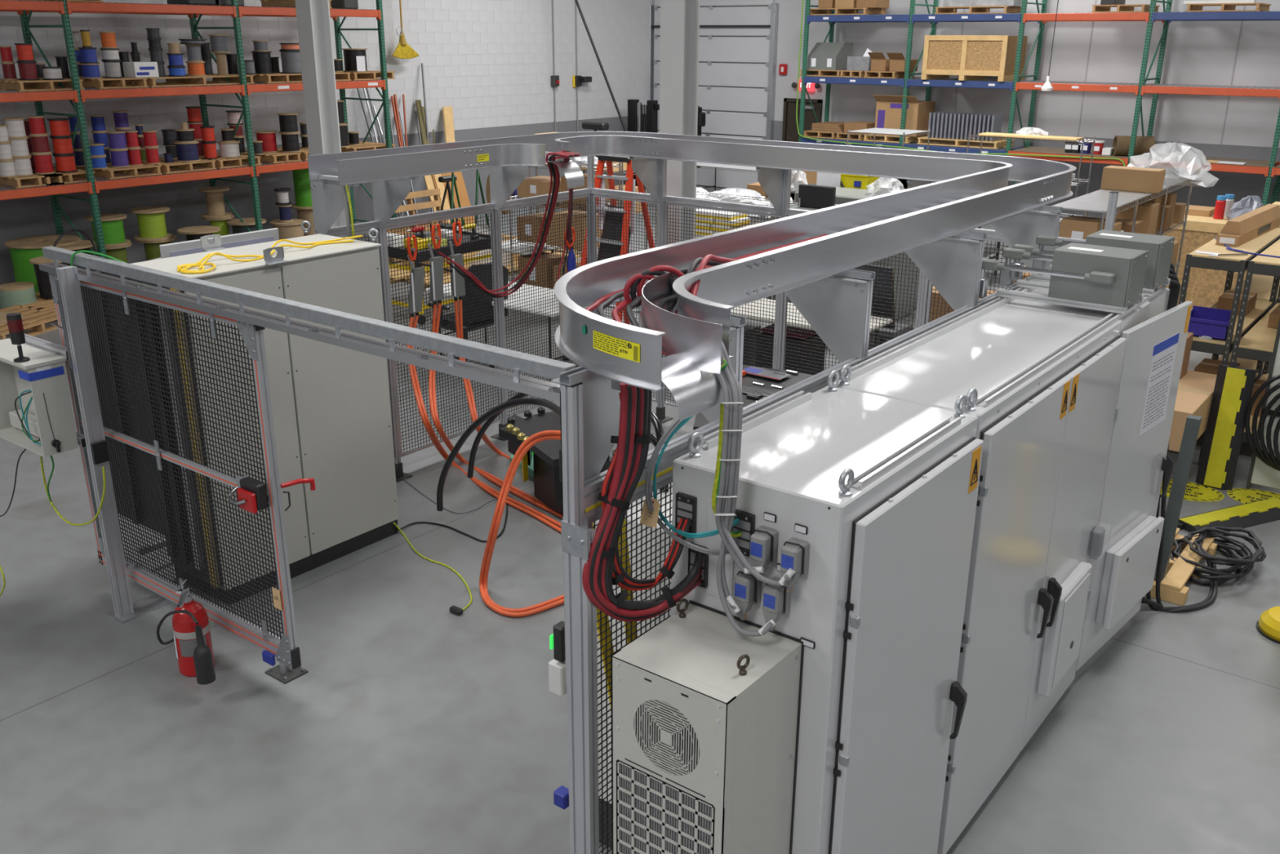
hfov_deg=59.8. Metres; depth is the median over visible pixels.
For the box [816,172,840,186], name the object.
cardboard box
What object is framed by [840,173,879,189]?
storage tote
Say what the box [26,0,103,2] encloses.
wooden pallet
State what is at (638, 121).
mast
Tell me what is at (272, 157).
wooden pallet
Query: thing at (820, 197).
display screen
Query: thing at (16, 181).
wooden pallet
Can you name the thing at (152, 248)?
cable reel
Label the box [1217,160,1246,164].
flat board
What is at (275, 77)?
wooden pallet
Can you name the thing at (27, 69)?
cable reel
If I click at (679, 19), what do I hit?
steel column
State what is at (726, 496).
cable tie
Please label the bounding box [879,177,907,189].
cardboard box
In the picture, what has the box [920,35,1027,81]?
wooden crate
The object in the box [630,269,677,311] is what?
power cable
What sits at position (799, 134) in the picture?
hose line
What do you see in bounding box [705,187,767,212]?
plastic bag
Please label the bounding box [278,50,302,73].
cable reel
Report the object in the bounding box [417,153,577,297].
lead
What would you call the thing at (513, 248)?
folding table
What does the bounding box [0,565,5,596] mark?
cable
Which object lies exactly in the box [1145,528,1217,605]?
timber skid
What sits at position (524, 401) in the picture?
hose
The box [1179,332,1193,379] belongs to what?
cardboard box
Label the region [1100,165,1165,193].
cardboard box
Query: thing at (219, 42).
cable reel
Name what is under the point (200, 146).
cable reel
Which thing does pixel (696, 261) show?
power cable
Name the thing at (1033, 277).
rail
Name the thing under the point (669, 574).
strap
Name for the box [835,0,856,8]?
cardboard box
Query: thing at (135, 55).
cable reel
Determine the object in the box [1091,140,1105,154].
pail
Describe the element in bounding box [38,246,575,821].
frame
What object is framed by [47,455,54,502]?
cable
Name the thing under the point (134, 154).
cable reel
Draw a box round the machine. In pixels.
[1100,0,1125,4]
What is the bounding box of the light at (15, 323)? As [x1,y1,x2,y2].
[6,312,30,362]
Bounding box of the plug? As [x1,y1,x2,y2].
[449,604,462,615]
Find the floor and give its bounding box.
[0,185,1279,853]
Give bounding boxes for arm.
[8,322,86,447]
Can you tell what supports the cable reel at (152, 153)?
on the wooden pallet at (165, 167)
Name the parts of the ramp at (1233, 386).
yellow lid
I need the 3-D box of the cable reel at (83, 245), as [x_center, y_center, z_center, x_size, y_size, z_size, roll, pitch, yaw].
[-7.671,-2.150,15.048,0.652,0.647,0.652,14,24,35]
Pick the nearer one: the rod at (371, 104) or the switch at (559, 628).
the switch at (559, 628)
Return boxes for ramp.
[1177,497,1279,533]
[1195,360,1257,489]
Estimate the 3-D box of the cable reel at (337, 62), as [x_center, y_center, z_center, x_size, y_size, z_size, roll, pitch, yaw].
[-4.878,-5.805,17.878,0.223,0.197,0.223,14,24,35]
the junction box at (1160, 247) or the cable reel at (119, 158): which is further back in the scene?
the cable reel at (119, 158)
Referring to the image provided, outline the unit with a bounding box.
[611,598,804,853]
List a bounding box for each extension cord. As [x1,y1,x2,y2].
[177,240,353,273]
[198,235,362,269]
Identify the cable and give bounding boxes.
[0,448,26,516]
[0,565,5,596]
[40,455,105,525]
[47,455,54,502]
[53,228,97,256]
[70,250,125,266]
[406,316,560,527]
[410,315,560,532]
[428,304,549,507]
[432,302,562,518]
[453,300,509,456]
[458,299,510,459]
[479,430,564,617]
[483,435,564,612]
[582,382,702,622]
[585,234,826,311]
[589,385,702,619]
[593,384,702,617]
[597,284,644,318]
[597,386,702,595]
[600,387,702,602]
[601,392,682,591]
[604,388,702,609]
[605,466,684,588]
[608,390,702,602]
[608,479,687,586]
[611,295,637,323]
[615,517,692,583]
[623,273,656,304]
[626,295,641,327]
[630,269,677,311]
[636,265,684,314]
[644,416,728,555]
[648,419,740,552]
[653,417,739,536]
[654,415,739,537]
[656,293,677,357]
[676,257,723,308]
[690,253,737,296]
[715,372,761,580]
[716,340,775,636]
[720,349,744,620]
[720,364,791,592]
[1141,267,1177,603]
[1141,272,1178,605]
[1142,278,1181,608]
[1146,490,1213,611]
[1155,442,1217,613]
[1166,262,1175,310]
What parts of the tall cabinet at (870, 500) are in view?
cable entry frame, cable entry frame, blank plate, cable entry frame, door, door handle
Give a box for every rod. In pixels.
[356,88,373,142]
[362,88,377,142]
[365,88,400,217]
[373,106,405,216]
[378,119,413,235]
[389,105,403,216]
[391,96,401,146]
[393,93,403,146]
[398,111,417,214]
[402,93,407,146]
[414,111,433,212]
[421,62,428,142]
[432,128,435,143]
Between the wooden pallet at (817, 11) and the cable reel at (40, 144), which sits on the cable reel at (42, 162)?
the cable reel at (40, 144)
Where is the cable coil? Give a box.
[1169,525,1266,586]
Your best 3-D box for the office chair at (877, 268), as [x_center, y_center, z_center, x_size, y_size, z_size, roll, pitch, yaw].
[2.482,-1.095,11.295,0.558,1.180,0.656,14,24,35]
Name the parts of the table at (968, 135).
wood strip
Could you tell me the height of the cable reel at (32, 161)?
0.218 m
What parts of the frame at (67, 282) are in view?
post, plate, guide rail, strike post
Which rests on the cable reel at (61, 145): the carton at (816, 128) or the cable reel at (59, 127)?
the cable reel at (59, 127)
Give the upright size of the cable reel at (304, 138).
0.198 m
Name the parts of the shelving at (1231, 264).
post, post, post, post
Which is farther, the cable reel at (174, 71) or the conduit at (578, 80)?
the conduit at (578, 80)
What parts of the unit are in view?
panel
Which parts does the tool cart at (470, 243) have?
leg, leg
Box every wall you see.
[0,0,653,283]
[653,0,1279,220]
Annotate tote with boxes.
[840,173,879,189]
[846,56,871,71]
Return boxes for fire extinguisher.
[156,578,216,684]
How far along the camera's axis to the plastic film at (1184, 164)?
11.30 m
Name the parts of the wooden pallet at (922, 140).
finned panel, finned panel, finned panel, finned panel, finned panel, finned panel, finned panel, finned panel, finned panel, finned panel, finned panel, finned panel, finned panel, finned panel, finned panel, finned panel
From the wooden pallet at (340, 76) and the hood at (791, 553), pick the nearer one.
the hood at (791, 553)
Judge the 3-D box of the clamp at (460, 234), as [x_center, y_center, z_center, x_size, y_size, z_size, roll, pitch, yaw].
[-1.422,-1.504,8.677,0.045,0.189,0.092,14,24,35]
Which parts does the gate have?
corner plate, rail, rail, rail, pull rod, corner plate, corner plate, red handle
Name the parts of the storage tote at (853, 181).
lid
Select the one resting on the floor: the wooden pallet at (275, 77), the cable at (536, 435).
the cable at (536, 435)
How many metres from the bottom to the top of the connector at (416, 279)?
0.479 m
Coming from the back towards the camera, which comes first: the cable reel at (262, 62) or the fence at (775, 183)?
the cable reel at (262, 62)
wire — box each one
[337,175,351,239]
[345,185,355,239]
[392,521,472,610]
[395,494,508,542]
[403,478,497,513]
[711,359,741,537]
[713,361,741,535]
[715,360,741,534]
[1214,236,1279,257]
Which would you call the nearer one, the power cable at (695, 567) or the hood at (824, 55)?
the power cable at (695, 567)
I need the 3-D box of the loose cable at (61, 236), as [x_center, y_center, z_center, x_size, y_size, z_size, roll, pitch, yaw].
[-7.521,-2.369,14.690,0.293,0.425,0.580,14,24,35]
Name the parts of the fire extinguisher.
lever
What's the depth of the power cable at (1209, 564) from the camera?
6.82 m
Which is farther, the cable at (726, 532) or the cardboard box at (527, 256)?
the cardboard box at (527, 256)
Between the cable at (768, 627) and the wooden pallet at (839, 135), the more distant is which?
the wooden pallet at (839, 135)
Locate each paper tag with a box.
[271,586,281,610]
[431,220,438,236]
[640,497,660,528]
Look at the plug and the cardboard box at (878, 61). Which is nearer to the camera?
the plug
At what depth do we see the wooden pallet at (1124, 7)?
19.01 m
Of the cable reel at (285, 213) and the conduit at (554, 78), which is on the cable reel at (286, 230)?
the cable reel at (285, 213)
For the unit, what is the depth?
3.37 m
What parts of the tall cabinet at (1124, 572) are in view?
cross rail, cross rail, door, door handle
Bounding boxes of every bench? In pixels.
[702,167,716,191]
[791,183,816,193]
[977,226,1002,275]
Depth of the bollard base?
6.52 m
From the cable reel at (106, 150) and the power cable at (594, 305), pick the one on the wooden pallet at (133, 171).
the cable reel at (106, 150)
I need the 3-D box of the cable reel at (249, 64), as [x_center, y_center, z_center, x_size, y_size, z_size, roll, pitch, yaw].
[-5.819,-5.351,16.561,0.195,0.202,0.195,14,24,35]
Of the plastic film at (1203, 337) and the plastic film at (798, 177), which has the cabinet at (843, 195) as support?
the plastic film at (798, 177)
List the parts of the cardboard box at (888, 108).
purple panel, purple panel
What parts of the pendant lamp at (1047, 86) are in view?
cord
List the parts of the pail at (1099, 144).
lid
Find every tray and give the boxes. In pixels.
[306,131,1076,421]
[399,232,486,250]
[1184,204,1214,216]
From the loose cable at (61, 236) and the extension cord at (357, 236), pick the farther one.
the loose cable at (61, 236)
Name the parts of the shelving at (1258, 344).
post, post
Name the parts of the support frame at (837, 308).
post, corner plate, bracket plate, panel frame, rail, bracket plate, post, rail, bracket plate, corner plate, post, rail, bracket plate, post, rail, bracket plate, post, post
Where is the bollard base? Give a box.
[1255,605,1279,644]
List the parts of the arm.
clamp lever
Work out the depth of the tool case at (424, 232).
14.12 m
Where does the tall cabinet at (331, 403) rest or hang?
on the floor
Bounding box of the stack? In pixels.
[457,223,511,266]
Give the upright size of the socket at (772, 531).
0.110 m
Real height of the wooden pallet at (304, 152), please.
0.123 m
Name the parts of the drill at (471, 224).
motor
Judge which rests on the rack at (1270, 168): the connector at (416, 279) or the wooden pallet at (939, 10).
the wooden pallet at (939, 10)
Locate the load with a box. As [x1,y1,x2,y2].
[943,0,1022,6]
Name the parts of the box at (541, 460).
knob, knob, knob, knob, knob, knob, plate, knob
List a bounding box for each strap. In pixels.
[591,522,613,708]
[597,492,630,510]
[600,549,614,558]
[610,435,618,443]
[612,573,625,585]
[614,589,628,608]
[617,435,650,444]
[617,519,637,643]
[659,564,675,578]
[660,585,676,608]
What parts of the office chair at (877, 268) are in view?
backrest, seat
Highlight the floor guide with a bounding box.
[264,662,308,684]
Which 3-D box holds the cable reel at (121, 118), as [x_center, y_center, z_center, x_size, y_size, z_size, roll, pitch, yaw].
[-7.322,-4.338,15.712,0.209,0.233,0.209,14,24,35]
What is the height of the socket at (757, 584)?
0.110 m
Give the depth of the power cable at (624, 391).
3.35 m
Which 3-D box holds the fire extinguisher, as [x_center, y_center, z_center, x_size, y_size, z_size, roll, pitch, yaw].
[-2.361,1.122,5.944,0.238,0.534,0.558,-18,26,-41]
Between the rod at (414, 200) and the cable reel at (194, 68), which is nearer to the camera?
the cable reel at (194, 68)
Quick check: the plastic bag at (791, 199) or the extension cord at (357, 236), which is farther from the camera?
the plastic bag at (791, 199)
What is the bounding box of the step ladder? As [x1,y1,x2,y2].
[562,155,654,360]
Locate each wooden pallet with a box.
[0,78,84,91]
[0,170,64,188]
[0,292,55,316]
[0,305,58,339]
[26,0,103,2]
[32,166,96,185]
[69,75,148,88]
[75,161,162,179]
[141,157,216,173]
[146,73,254,87]
[199,152,262,168]
[240,150,301,163]
[246,72,302,83]
[259,0,332,8]
[276,146,309,160]
[290,71,351,80]
[341,141,395,152]
[343,70,395,79]
[386,188,444,262]
[799,69,846,76]
[804,129,836,138]
[809,8,887,15]
[835,132,864,140]
[839,70,864,77]
[862,133,926,143]
[863,71,915,78]
[916,136,1014,148]
[934,5,1021,13]
[1091,4,1159,13]
[1185,2,1271,12]
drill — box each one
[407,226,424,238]
[462,222,478,239]
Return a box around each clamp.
[406,235,417,261]
[427,243,443,305]
[431,223,441,248]
[448,240,465,301]
[452,221,462,246]
[564,226,575,248]
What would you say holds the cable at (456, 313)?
attached to the clamp at (458, 287)
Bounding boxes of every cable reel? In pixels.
[0,45,14,62]
[0,62,17,79]
[0,124,10,142]
[0,142,13,160]
[0,160,17,177]
[0,281,36,311]
[2,117,27,137]
[4,234,81,293]
[8,137,31,157]
[12,156,34,176]
[13,43,35,61]
[15,61,39,79]
[23,119,31,137]
[26,115,47,135]
[26,137,32,154]
[28,133,51,153]
[30,154,35,171]
[31,152,55,174]
[35,62,45,79]
[40,66,64,79]
[46,117,72,137]
[49,136,75,155]
[53,154,77,172]
[54,56,71,78]
[55,240,95,266]
[66,115,79,133]
[70,133,82,150]
[71,31,80,48]
[73,150,84,166]
[74,48,81,62]
[76,62,82,77]
[77,47,98,63]
[79,30,92,47]
[79,63,102,78]
[85,213,130,247]
[88,115,106,132]
[88,142,106,156]
[90,242,132,262]
[91,131,109,148]
[91,155,107,168]
[98,31,118,48]
[99,48,120,60]
[102,60,123,78]
[103,147,111,164]
[105,130,127,150]
[108,148,130,167]
[111,110,130,128]
[114,128,130,145]
[118,51,129,62]
[120,62,124,76]
[124,130,140,148]
[127,147,142,165]
[129,52,140,62]
[129,206,173,240]
[130,42,137,52]
[134,124,142,135]
[136,235,177,261]
[137,135,144,148]
[139,148,146,161]
[141,129,159,147]
[144,146,160,164]
[145,27,160,38]
[146,38,162,48]
[148,48,164,62]
[157,62,166,76]
[160,128,177,145]
[163,152,174,162]
[164,144,177,159]
[166,43,181,53]
[166,53,184,66]
[166,66,186,76]
[173,141,200,161]
[174,128,195,142]
[177,225,220,240]
[178,39,207,44]
[180,122,188,128]
[184,44,203,61]
[185,61,206,75]
[185,106,203,122]
[187,122,203,139]
[194,139,204,156]
[197,186,231,218]
[200,42,212,57]
[200,125,216,142]
[201,57,213,74]
[201,142,217,159]
[202,214,233,235]
[208,34,230,53]
[214,53,228,75]
[217,140,241,158]
[220,128,235,142]
[225,53,239,74]
[225,110,243,124]
[226,217,266,234]
[227,124,244,137]
[234,136,246,153]
[244,59,256,74]
[250,51,273,74]
[252,40,269,51]
[253,140,263,155]
[254,130,279,152]
[270,218,304,239]
[271,57,280,72]
[273,187,292,204]
[276,112,299,133]
[277,204,293,222]
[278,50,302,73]
[279,43,299,50]
[279,132,301,152]
[290,168,312,208]
[295,208,315,235]
[298,122,307,135]
[300,135,308,148]
[333,58,343,71]
[337,100,345,124]
[339,123,350,146]
[341,48,368,71]
[347,131,359,145]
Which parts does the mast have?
mast rail, mast rail, hook post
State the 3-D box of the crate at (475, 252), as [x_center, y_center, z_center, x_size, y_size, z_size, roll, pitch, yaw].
[-2.680,-2.600,16.740,1.100,0.420,1.400,14,24,35]
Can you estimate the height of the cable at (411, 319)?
1.309 m
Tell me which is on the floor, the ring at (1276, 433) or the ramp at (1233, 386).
the ramp at (1233, 386)
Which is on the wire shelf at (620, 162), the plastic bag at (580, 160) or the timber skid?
the plastic bag at (580, 160)
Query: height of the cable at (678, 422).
0.373 m
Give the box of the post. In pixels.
[1153,414,1201,581]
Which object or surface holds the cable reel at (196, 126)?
on the cable reel at (200, 146)
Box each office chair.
[427,262,508,368]
[853,264,913,345]
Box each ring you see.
[1244,373,1279,470]
[1251,382,1279,471]
[1258,392,1279,470]
[1266,404,1279,468]
[1273,417,1279,463]
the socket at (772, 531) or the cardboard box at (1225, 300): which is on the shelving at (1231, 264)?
the cardboard box at (1225, 300)
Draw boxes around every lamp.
[549,634,553,649]
[1040,0,1058,90]
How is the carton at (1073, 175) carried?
on the table at (968, 135)
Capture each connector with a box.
[407,254,425,316]
[567,247,576,271]
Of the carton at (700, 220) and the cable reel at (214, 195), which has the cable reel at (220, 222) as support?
the cable reel at (214, 195)
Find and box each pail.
[1064,140,1072,152]
[1071,139,1082,152]
[1080,139,1092,153]
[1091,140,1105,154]
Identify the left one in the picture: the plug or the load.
the plug
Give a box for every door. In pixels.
[648,0,778,189]
[782,97,822,142]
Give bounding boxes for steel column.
[294,0,346,237]
[659,0,700,244]
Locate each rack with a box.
[0,0,396,258]
[798,0,1279,205]
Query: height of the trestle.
0.420 m
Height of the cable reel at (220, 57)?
0.307 m
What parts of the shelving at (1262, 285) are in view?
post, post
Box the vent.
[1102,516,1164,630]
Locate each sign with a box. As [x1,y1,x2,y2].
[791,79,820,91]
[1160,479,1224,501]
[1226,488,1279,503]
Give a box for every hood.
[733,573,755,614]
[749,531,771,571]
[762,584,784,623]
[779,543,802,586]
[807,42,853,70]
[1035,561,1092,696]
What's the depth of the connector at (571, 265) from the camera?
9.78 m
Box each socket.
[741,570,761,604]
[756,525,777,564]
[771,576,790,615]
[787,537,808,577]
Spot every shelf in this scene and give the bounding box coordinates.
[508,161,621,280]
[527,131,647,257]
[655,204,770,246]
[696,161,757,173]
[696,191,800,299]
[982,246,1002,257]
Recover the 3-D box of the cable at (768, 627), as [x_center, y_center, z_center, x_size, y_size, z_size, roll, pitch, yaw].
[0.253,0.169,3.376,0.106,0.907,0.442,-18,26,-41]
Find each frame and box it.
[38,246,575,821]
[550,191,1118,853]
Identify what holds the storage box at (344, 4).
on the rack at (24, 8)
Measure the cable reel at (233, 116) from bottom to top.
0.199 m
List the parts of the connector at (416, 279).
edge trim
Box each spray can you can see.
[1213,195,1226,219]
[1223,194,1234,217]
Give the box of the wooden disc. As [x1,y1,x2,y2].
[0,311,24,324]
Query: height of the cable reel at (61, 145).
0.225 m
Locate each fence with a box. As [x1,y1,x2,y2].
[137,155,594,555]
[559,443,672,848]
[591,156,1085,423]
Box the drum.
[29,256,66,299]
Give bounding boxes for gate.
[48,272,315,669]
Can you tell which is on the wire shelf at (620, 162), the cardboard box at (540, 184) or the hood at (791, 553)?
the cardboard box at (540, 184)
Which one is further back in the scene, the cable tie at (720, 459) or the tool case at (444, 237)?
the tool case at (444, 237)
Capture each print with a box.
[136,66,155,75]
[743,367,764,373]
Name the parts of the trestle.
leg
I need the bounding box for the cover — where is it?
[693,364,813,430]
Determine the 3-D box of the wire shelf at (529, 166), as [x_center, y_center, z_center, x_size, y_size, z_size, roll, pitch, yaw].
[-0.778,-3.292,16.424,1.800,1.950,0.600,14,24,35]
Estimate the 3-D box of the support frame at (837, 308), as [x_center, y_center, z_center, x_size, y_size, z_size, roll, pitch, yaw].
[1.309,0.225,5.750,0.520,2.386,5.600,14,24,35]
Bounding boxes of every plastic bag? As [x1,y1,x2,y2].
[569,155,606,165]
[696,187,709,205]
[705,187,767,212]
[761,196,792,217]
[1016,127,1050,135]
[1226,195,1263,220]
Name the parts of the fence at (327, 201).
rail, bracket plate, rail, panel frame, post, bracket plate, foot plate, rail, panel frame, foot plate, post, bracket plate, panel frame, rail, post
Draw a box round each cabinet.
[72,220,398,604]
[671,369,983,853]
[767,201,916,320]
[794,185,919,309]
[835,298,1126,853]
[995,277,1192,671]
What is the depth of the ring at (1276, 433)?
8.30 m
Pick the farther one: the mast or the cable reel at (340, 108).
the mast
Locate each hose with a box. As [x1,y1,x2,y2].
[436,397,668,511]
[466,392,665,478]
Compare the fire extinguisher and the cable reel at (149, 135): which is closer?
the fire extinguisher
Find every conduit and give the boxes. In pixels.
[551,0,559,132]
[572,3,591,131]
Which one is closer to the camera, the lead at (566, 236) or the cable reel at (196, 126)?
the lead at (566, 236)
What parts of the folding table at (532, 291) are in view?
leg, leg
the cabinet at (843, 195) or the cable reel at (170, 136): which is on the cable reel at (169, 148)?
the cable reel at (170, 136)
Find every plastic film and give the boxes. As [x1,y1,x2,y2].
[791,169,808,190]
[864,177,904,195]
[1126,142,1218,186]
[1198,335,1213,340]
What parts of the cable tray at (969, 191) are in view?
drop out plate, drop out plate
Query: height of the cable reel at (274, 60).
0.233 m
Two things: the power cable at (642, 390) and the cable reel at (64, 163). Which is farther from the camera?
the cable reel at (64, 163)
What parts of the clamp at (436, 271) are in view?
edge trim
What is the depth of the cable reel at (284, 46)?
16.93 m
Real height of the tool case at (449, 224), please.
0.140 m
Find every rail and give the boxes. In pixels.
[1030,273,1155,296]
[1048,264,1170,285]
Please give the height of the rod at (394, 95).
2.294 m
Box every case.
[386,232,404,247]
[403,237,428,249]
[414,231,431,237]
[424,236,447,248]
[430,222,456,232]
[440,228,453,235]
[441,235,457,244]
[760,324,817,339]
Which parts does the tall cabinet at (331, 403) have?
open door, plate, open door, panel, roof panel, panel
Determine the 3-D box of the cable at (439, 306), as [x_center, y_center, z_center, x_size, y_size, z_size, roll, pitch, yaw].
[-1.197,-0.108,8.291,0.481,1.361,1.527,-14,24,-35]
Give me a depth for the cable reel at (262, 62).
16.79 m
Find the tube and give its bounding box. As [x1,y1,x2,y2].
[1111,135,1155,155]
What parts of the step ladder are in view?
rail, rail, rail, rail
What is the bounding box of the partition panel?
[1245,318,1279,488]
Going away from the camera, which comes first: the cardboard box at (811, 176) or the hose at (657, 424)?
the hose at (657, 424)
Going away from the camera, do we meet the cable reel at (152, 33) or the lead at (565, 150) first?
the lead at (565, 150)
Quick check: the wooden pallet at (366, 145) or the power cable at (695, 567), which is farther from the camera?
the wooden pallet at (366, 145)
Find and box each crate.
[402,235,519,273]
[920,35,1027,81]
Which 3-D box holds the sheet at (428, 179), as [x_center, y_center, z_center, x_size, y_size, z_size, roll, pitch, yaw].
[-3.321,-3.526,18.246,0.420,1.180,0.144,14,24,35]
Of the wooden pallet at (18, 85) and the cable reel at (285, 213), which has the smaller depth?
the wooden pallet at (18, 85)
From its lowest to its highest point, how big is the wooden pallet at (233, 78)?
0.123 m
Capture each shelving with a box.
[1177,227,1279,434]
[1217,201,1279,377]
[1229,239,1279,444]
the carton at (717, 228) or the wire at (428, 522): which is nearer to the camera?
the wire at (428, 522)
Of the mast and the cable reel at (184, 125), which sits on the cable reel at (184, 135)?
the cable reel at (184, 125)
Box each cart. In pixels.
[387,230,491,324]
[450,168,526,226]
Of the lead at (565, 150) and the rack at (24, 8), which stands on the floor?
the rack at (24, 8)
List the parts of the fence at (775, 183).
rail, panel frame, bracket plate, post, foot plate, panel frame, rail, bracket plate, post, rail, panel frame, bracket plate, post, panel frame, rail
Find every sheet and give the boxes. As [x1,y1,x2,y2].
[355,56,365,71]
[423,174,436,211]
[431,171,475,224]
[433,173,450,223]
[1194,250,1220,254]
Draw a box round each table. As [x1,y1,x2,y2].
[426,281,565,380]
[487,238,560,281]
[730,298,892,346]
[846,125,930,151]
[958,130,1095,239]
[1053,185,1191,275]
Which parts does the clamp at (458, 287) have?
edge trim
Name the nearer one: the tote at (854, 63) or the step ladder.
the step ladder
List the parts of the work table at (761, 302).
leg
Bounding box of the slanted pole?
[574,0,626,131]
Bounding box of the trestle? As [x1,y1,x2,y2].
[1168,430,1205,465]
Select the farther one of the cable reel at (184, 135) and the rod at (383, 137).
the rod at (383, 137)
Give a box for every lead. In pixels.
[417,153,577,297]
[437,151,579,297]
[446,151,568,292]
[449,154,572,295]
[452,151,574,294]
[557,150,570,279]
[562,150,571,275]
[564,150,572,272]
[565,150,573,251]
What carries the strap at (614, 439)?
attached to the cable at (616, 566)
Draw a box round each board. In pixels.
[389,265,411,274]
[389,270,429,280]
[390,278,404,283]
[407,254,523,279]
[415,99,427,144]
[422,106,435,188]
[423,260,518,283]
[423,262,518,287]
[442,106,454,142]
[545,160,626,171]
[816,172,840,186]
[1207,160,1219,163]
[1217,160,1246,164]
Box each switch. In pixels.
[551,75,559,86]
[553,620,565,662]
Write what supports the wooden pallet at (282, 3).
on the rack at (24, 8)
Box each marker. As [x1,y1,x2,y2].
[725,595,740,613]
[744,566,763,573]
[757,618,776,635]
[778,567,795,586]
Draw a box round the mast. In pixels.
[627,98,705,186]
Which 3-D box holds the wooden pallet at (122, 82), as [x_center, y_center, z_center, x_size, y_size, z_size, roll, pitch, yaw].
[-7.283,-4.691,15.152,0.980,0.123,0.689,14,24,35]
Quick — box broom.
[392,0,418,58]
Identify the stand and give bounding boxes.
[438,175,457,226]
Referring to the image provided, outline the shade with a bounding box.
[1040,75,1053,90]
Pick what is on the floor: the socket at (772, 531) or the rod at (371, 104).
the rod at (371, 104)
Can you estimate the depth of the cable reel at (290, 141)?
17.29 m
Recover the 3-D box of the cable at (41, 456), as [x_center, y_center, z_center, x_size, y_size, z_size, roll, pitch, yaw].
[-3.289,0.370,6.418,0.586,0.499,0.099,11,22,28]
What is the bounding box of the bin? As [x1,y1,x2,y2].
[1187,305,1231,341]
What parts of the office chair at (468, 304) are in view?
armrest, arm post, seat, backrest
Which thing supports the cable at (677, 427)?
attached to the tall cabinet at (870, 500)
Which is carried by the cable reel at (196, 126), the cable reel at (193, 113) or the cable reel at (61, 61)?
the cable reel at (193, 113)
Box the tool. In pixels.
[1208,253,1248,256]
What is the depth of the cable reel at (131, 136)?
15.34 m
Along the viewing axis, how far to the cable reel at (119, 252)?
15.66 m
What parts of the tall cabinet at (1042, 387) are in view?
door, door handle, door handle, door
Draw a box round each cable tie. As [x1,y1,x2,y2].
[714,513,735,515]
[715,495,737,497]
[719,458,741,460]
[721,402,743,404]
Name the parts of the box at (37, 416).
rotary handle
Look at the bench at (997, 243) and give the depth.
16.23 m
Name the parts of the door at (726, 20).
panel, panel, panel, panel, panel, panel, panel, panel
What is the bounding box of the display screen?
[797,183,835,208]
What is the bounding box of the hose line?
[795,0,1125,166]
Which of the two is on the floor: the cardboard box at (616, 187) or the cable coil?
the cable coil
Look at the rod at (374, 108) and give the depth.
19.91 m
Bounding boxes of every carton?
[695,208,719,217]
[695,216,715,224]
[695,222,711,229]
[695,228,714,235]
[711,210,746,220]
[711,224,745,231]
[714,217,750,226]
[811,127,844,130]
[811,128,844,133]
[812,121,846,126]
[812,124,844,128]
[1071,173,1075,181]
[1168,369,1217,451]
[1215,204,1279,246]
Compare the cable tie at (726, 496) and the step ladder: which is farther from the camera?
the step ladder
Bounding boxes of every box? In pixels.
[0,337,78,457]
[122,61,159,77]
[166,0,215,5]
[214,0,244,5]
[330,0,358,8]
[498,406,562,513]
[516,175,560,197]
[516,213,546,244]
[517,251,568,288]
[546,210,602,249]
[553,260,579,287]
[558,201,580,209]
[560,173,609,204]
[605,184,641,213]
[746,182,768,200]
[765,170,817,199]
[817,0,835,8]
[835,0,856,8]
[844,120,875,133]
[856,0,889,8]
[867,52,889,71]
[872,94,935,137]
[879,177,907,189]
[886,52,918,71]
[929,285,996,321]
[978,242,1148,307]
[1011,229,1174,289]
[1013,266,1031,283]
[1058,215,1106,239]
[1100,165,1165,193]
[1102,146,1114,155]
[1113,221,1121,231]
[1114,217,1142,233]
[1115,200,1159,235]
[1138,194,1162,232]
[1153,191,1177,224]
[1156,204,1173,231]
[1158,214,1247,308]
[1170,240,1179,265]
[1172,202,1186,223]
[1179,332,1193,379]
[1194,358,1239,374]
[1217,289,1257,315]
[1250,379,1266,416]
[1266,303,1279,328]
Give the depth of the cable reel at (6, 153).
14.06 m
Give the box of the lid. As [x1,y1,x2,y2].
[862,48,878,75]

